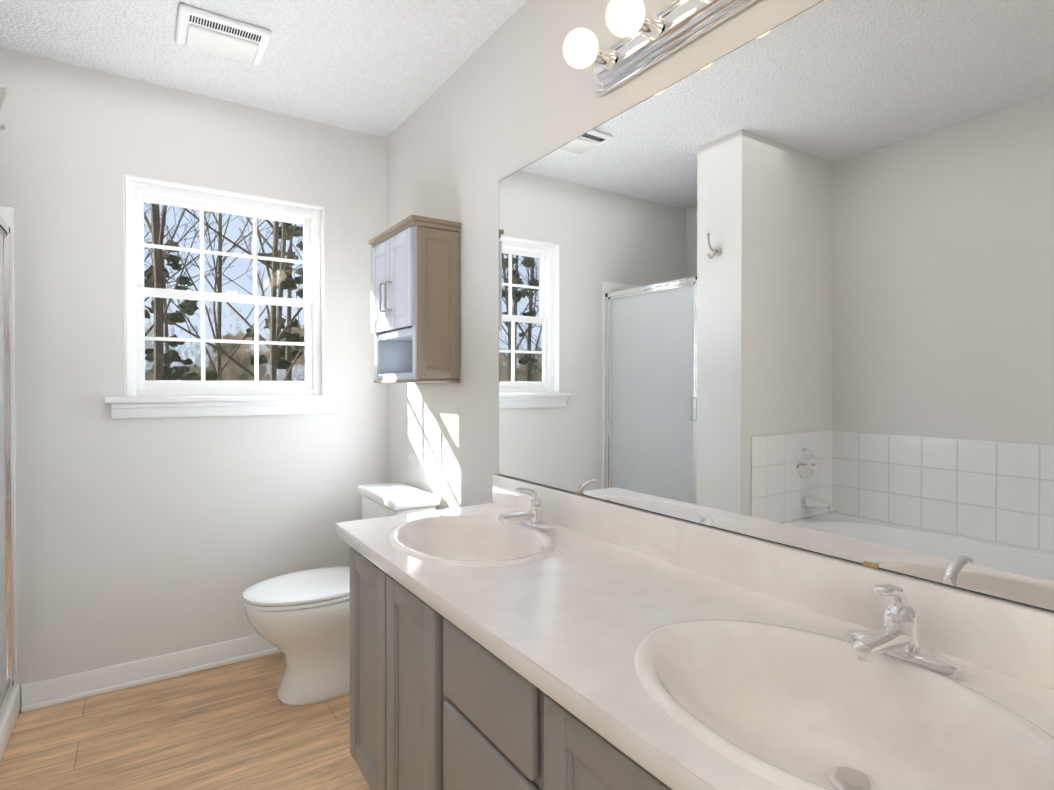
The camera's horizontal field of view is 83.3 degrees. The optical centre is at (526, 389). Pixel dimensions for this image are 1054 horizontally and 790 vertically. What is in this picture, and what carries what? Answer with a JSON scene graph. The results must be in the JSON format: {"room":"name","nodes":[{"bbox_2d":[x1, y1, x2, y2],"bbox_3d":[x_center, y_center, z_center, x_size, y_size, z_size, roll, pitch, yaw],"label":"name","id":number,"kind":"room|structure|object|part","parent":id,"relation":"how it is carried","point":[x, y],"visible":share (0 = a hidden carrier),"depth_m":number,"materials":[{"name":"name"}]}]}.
{"room":"bathroom","nodes":[
{"label":"bathroom","id":0,"kind":"room"},
{"bbox_2d":[0,652,370,789],"bbox_3d":[-0.629,1.265,0.876,2.480,0.120,3.880,0,1,-33],"label":"floor","id":1,"kind":"structure","parent":0,"point":[237,726],"depth_m":2.02,"materials":[{"name":"brown wood"}]},
{"bbox_2d":[0,206,19,763],"bbox_3d":[-1.991,0.268,1.657,0.794,1.860,0.778,0,1,-33],"label":"shower door","id":2,"kind":"structure","parent":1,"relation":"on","point":[9,699],"depth_m":2.13,"materials":[{"name":"white plastic"}]},
{"bbox_3d":[-1.685,0.251,1.856,0.063,1.680,0.749,0,1,-33],"label":"shower door","id":3,"kind":"part","parent":2,"relation":"part of","materials":[{"name":"silver metal"}]},
{"bbox_2d":[243,482,440,705],"bbox_3d":[-0.765,0.812,2.405,0.706,0.758,0.450,0,1,-33],"label":"toilet","id":4,"kind":"object","parent":1,"relation":"on","point":[300,620],"visible":0.6,"depth_m":2.25,"materials":[{"name":"white ceramic"}]},
{"bbox_2d":[335,474,1053,789],"bbox_3d":[0.126,0.742,1.213,0.558,0.919,1.685,0,1,-33],"label":"bathroom vanity","id":5,"kind":"object","parent":1,"relation":"on","point":[517,634],"visible":1,"depth_m":0.98,"materials":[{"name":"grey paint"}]},
{"bbox_2d":[498,487,553,532],"bbox_3d":[-0.015,0.338,1.686,0.152,0.119,0.159,0,1,-33],"label":"faucet","id":6,"kind":"object","parent":5,"relation":"on","point":[531,520],"depth_m":1.69,"materials":[{"name":"silver metal"}]},
{"bbox_2d":[848,584,962,678],"bbox_3d":[0.525,0.345,0.868,0.152,0.119,0.159,0,1,-33],"label":"faucet","id":7,"kind":"object","parent":5,"relation":"on","point":[894,649],"depth_m":0.87,"materials":[{"name":"silver metal"}]},
{"bbox_2d":[0,47,386,709],"bbox_3d":[-1.717,-0.029,2.386,2.340,2.440,0.140,0,1,-33],"label":"wall","id":8,"kind":"structure","parent":0,"point":[136,539],"depth_m":2.41,"materials":[{"name":"white paint"}]},
{"bbox_2d":[21,634,281,712],"bbox_3d":[-1.284,1.142,2.581,1.411,0.095,0.030,0,1,-33],"label":"baseboard","id":9,"kind":"structure","parent":8,"relation":"attached to","point":[61,686],"depth_m":2.39,"materials":[{"name":"white wood"}]},
{"bbox_2d":[104,174,340,418],"bbox_3d":[-1.308,-0.374,2.620,0.915,0.975,0.165,0,1,-33],"label":"double-hung window","id":10,"kind":"structure","parent":8,"relation":"in","point":[144,398],"depth_m":2.60,"materials":[{"name":"white wood"}]},
{"bbox_2d":[0,0,526,138],"bbox_3d":[-0.629,-1.295,0.852,2.480,0.120,3.880,0,1,-33],"label":"ceiling","id":11,"kind":"structure","parent":0,"point":[386,69],"depth_m":2.16,"materials":[{"name":"paint"}]},
{"bbox_2d":[175,4,271,64],"bbox_3d":[-1.064,-1.228,2.075,0.280,0.036,0.240,0,1,-33],"label":"ceiling vent","id":12,"kind":"object","parent":11,"relation":"in","point":[215,34],"visible":1,"depth_m":2.04,"materials":[{"name":"white plastic"}]},
{"bbox_2d":[387,0,1053,612],"bbox_3d":[0.335,-0.021,1.500,0.170,2.440,3.880,0,1,-33],"label":"wall","id":13,"kind":"structure","parent":0,"point":[513,94],"depth_m":2.14,"materials":[{"name":"white paint"}]},
{"bbox_2d":[369,215,460,382],"bbox_3d":[-0.482,-0.336,2.421,0.232,0.618,0.479,0,1,-33],"label":"upper cabinet","id":14,"kind":"object","parent":13,"relation":"attached to","point":[415,294],"visible":1,"depth_m":2.26,"materials":[{"name":"beige paint"}]},
{"bbox_2d":[563,0,758,93],"bbox_3d":[0.301,-0.839,1.284,0.175,0.110,0.680,0,1,-33],"label":"light bar","id":15,"kind":"object","parent":13,"relation":"attached to","point":[645,42],"visible":1,"depth_m":1.37,"materials":[{"name":"silver metal"}]},
{"bbox_2d":[499,0,1053,611],"bbox_3d":[0.361,-0.205,1.349,0.008,1.010,1.662,0,1,-33],"label":"vanity mirror","id":16,"kind":"object","parent":13,"relation":"attached to","point":[789,282],"visible":1,"depth_m":1.08,"materials":[{"name":"grey mirror"}]},
{"label":"outside","id":17,"kind":"structure","parent":0,"visible":0},
{"bbox_3d":[-39.815,3.995,62.267,240.000,0.300,138.000,0,1,-33],"label":"ground","id":18,"kind":"structure","parent":17,"visible":0},
{"bbox_2d":[144,202,304,380],"bbox_3d":[-19.806,-7.731,13.401,50.659,24.068,33.948,0,1,-33],"label":"bare trees","id":19,"kind":"object","parent":18,"relation":"on","point":[275,361],"depth_m":23.61,"materials":[{"name":"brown plant"}]},
{"bbox_3d":[-1.700,-0.018,1.217,0.800,2.440,0.270,0,1,-33],"label":"wall","id":20,"kind":"structure","parent":0,"visible":0},
{"bbox_2d":[0,85,8,131],"bbox_3d":[-1.330,-0.696,1.455,0.086,0.122,0.042,0,1,-33],"label":"robe hook","id":21,"kind":"object","parent":20,"relation":"attached to","point":[4,89],"visible":1,"depth_m":1.47,"materials":[{"name":"silver metal"}]},
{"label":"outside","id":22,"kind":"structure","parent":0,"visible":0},
{"bbox_2d":[144,203,304,380],"bbox_3d":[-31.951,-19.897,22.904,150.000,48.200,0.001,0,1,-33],"label":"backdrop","id":23,"kind":"structure","parent":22,"point":[234,367],"depth_m":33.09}
]}

